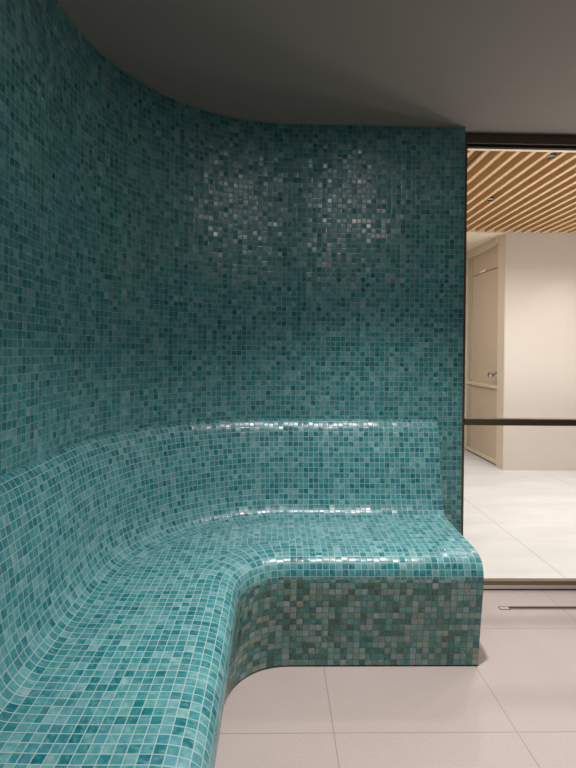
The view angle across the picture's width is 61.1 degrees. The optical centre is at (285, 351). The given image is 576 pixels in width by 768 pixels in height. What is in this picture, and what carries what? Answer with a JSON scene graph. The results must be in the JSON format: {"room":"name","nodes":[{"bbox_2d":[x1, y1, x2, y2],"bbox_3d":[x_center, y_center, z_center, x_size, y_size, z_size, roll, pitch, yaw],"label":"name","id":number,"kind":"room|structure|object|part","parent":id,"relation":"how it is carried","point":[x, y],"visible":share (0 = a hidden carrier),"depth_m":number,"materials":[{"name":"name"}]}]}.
{"room":"spa","nodes":[
{"label":"spa","id":0,"kind":"room"},
{"bbox_2d":[0,0,464,533],"bbox_3d":[-0.533,0.041,0.740,1.379,2.399,4.447,1,0,22],"label":"wall","id":1,"kind":"structure","parent":0,"point":[164,260],"depth_m":2.33,"materials":[{"name":"tile"}]},
{"bbox_2d":[58,0,575,134],"bbox_3d":[1.032,-1.204,0.731,5.932,0.135,4.524,1,0,-1],"label":"ceiling","id":2,"kind":"structure","parent":0,"point":[482,66],"depth_m":1.91,"materials":[{"name":"grey paint"}]},
{"bbox_2d":[215,450,575,767],"bbox_3d":[2.104,1.325,3.570,6.022,0.120,10.150,1,0,-1],"label":"floor","id":3,"kind":"structure","parent":0,"point":[516,708],"depth_m":1.80,"materials":[{"name":"tile"}]},
{"bbox_2d":[0,419,483,767],"bbox_3d":[0.025,0.794,0.467,1.548,0.905,4.010,1,0,-1],"label":"bench","id":4,"kind":"object","parent":3,"relation":"on","point":[146,573],"visible":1,"depth_m":1.88,"materials":[{"name":"tile"}]},
{"bbox_3d":[0.141,0.791,0.358,1.319,0.004,3.788,1,0,-1],"label":"seat","id":5,"kind":"part","parent":4,"relation":"part of","materials":[{"name":"tile"}]},
{"bbox_2d":[461,133,575,589],"bbox_3d":[2.409,0.070,2.614,3.078,2.399,0.055,1,0,-1],"label":"glass wall","id":6,"kind":"structure","parent":3,"relation":"on","point":[472,140],"depth_m":2.57,"materials":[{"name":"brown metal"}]},
{"bbox_3d":[0.906,0.074,2.585,0.073,2.334,0.041,1,0,-1],"label":"post","id":7,"kind":"part","parent":6,"relation":"part of","materials":[{"name":"brown metal"}]},
{"bbox_2d":[468,149,575,152],"bbox_3d":[2.257,-1.347,2.877,5.800,0.171,0.473,1,0,-1],"label":"trim","id":8,"kind":"structure","parent":6,"relation":"attached to","point":[468,149],"depth_m":3.08,"materials":[{"name":"paint"}]},
{"bbox_3d":[2.433,1.233,2.613,3.004,0.023,0.032,1,0,-1],"label":"rail","id":9,"kind":"part","parent":6,"relation":"part of","materials":[{"name":"brown metal"}]},
{"bbox_2d":[498,606,575,609],"bbox_3d":[2.366,1.268,2.414,2.645,0.002,0.028,1,0,-1],"label":"linear drain","id":10,"kind":"object","parent":3,"relation":"on","point":[500,607],"visible":1,"depth_m":2.39,"materials":[{"name":"silver metal"}]},
{"bbox_2d":[503,230,575,469],"bbox_3d":[3.717,-0.096,5.309,2.757,2.750,0.140,1,0,-1],"label":"wall","id":11,"kind":"structure","parent":0,"point":[540,282],"depth_m":5.22,"materials":[{"name":"white paint"}]},
{"bbox_3d":[2.238,-1.495,3.922,5.800,0.120,2.573,1,0,-1],"label":"ceiling","id":12,"kind":"structure","parent":0,"visible":0},
{"bbox_2d":[466,150,575,251],"bbox_3d":[2.187,-1.354,5.879,5.780,0.167,5.528,1,0,-1],"label":"ceiling","id":13,"kind":"structure","parent":12,"relation":"attached to","point":[532,191],"depth_m":3.98,"materials":[{"name":"brown wood"}]},
{"bbox_2d":[487,195,494,200],"bbox_3d":[1.708,-1.313,4.063,0.058,0.110,0.058,1,0,-1],"label":"ceiling spotlight","id":14,"kind":"object","parent":13,"relation":"attached to","point":[492,197],"visible":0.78,"depth_m":4.04,"materials":[{"name":"silver metal"}]},
{"bbox_2d":[547,152,556,158],"bbox_3d":[1.726,-1.312,3.168,0.058,0.110,0.058,1,0,-1],"label":"ceiling spotlight","id":15,"kind":"object","parent":13,"relation":"attached to","point":[552,155],"visible":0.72,"depth_m":3.15,"materials":[{"name":"silver metal"}]},
{"bbox_3d":[2.363,-0.005,7.499,0.140,2.533,2.300,1,0,-1],"label":"wall","id":16,"kind":"structure","parent":0,"visible":0},
{"bbox_2d":[464,233,505,469],"bbox_3d":[2.364,-0.002,5.782,0.206,2.533,1.133,1,0,-1],"label":"door","id":17,"kind":"structure","parent":16,"relation":"in","point":[485,263],"depth_m":5.75,"materials":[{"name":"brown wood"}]},
{"bbox_3d":[2.345,1.232,5.830,0.056,0.036,0.900,1,0,-1],"label":"rail","id":18,"kind":"part","parent":17,"relation":"part of","materials":[{"name":"beige wood"}]},
{"bbox_3d":[2.349,0.395,5.829,0.046,0.035,0.900,1,0,-1],"label":"rail","id":19,"kind":"part","parent":17,"relation":"part of","materials":[{"name":"beige wood"}]},
{"bbox_3d":[2.368,0.817,5.830,0.040,0.825,0.900,1,0,-1],"label":"panel","id":20,"kind":"part","parent":17,"relation":"part of","materials":[{"name":"beige wood"}]},
{"bbox_3d":[2.379,-0.278,5.829,0.040,1.324,0.900,1,0,-1],"label":"panel","id":21,"kind":"part","parent":17,"relation":"part of","materials":[{"name":"beige wood"}]},
{"bbox_3d":[2.388,-1.069,5.827,0.040,0.238,0.900,1,0,-1],"label":"panel","id":22,"kind":"part","parent":17,"relation":"part of","materials":[{"name":"beige wood"}]},
{"bbox_3d":[2.313,0.258,5.463,0.096,0.072,0.072,1,0,-1],"label":"knob","id":23,"kind":"part","parent":17,"relation":"part of","materials":[{"name":"silver metal"}]},
{"bbox_3d":[2.334,-0.002,5.297,0.006,2.533,0.165,1,0,-1],"label":"casing","id":24,"kind":"part","parent":17,"relation":"part of","materials":[{"name":"beige wood"}]}
]}

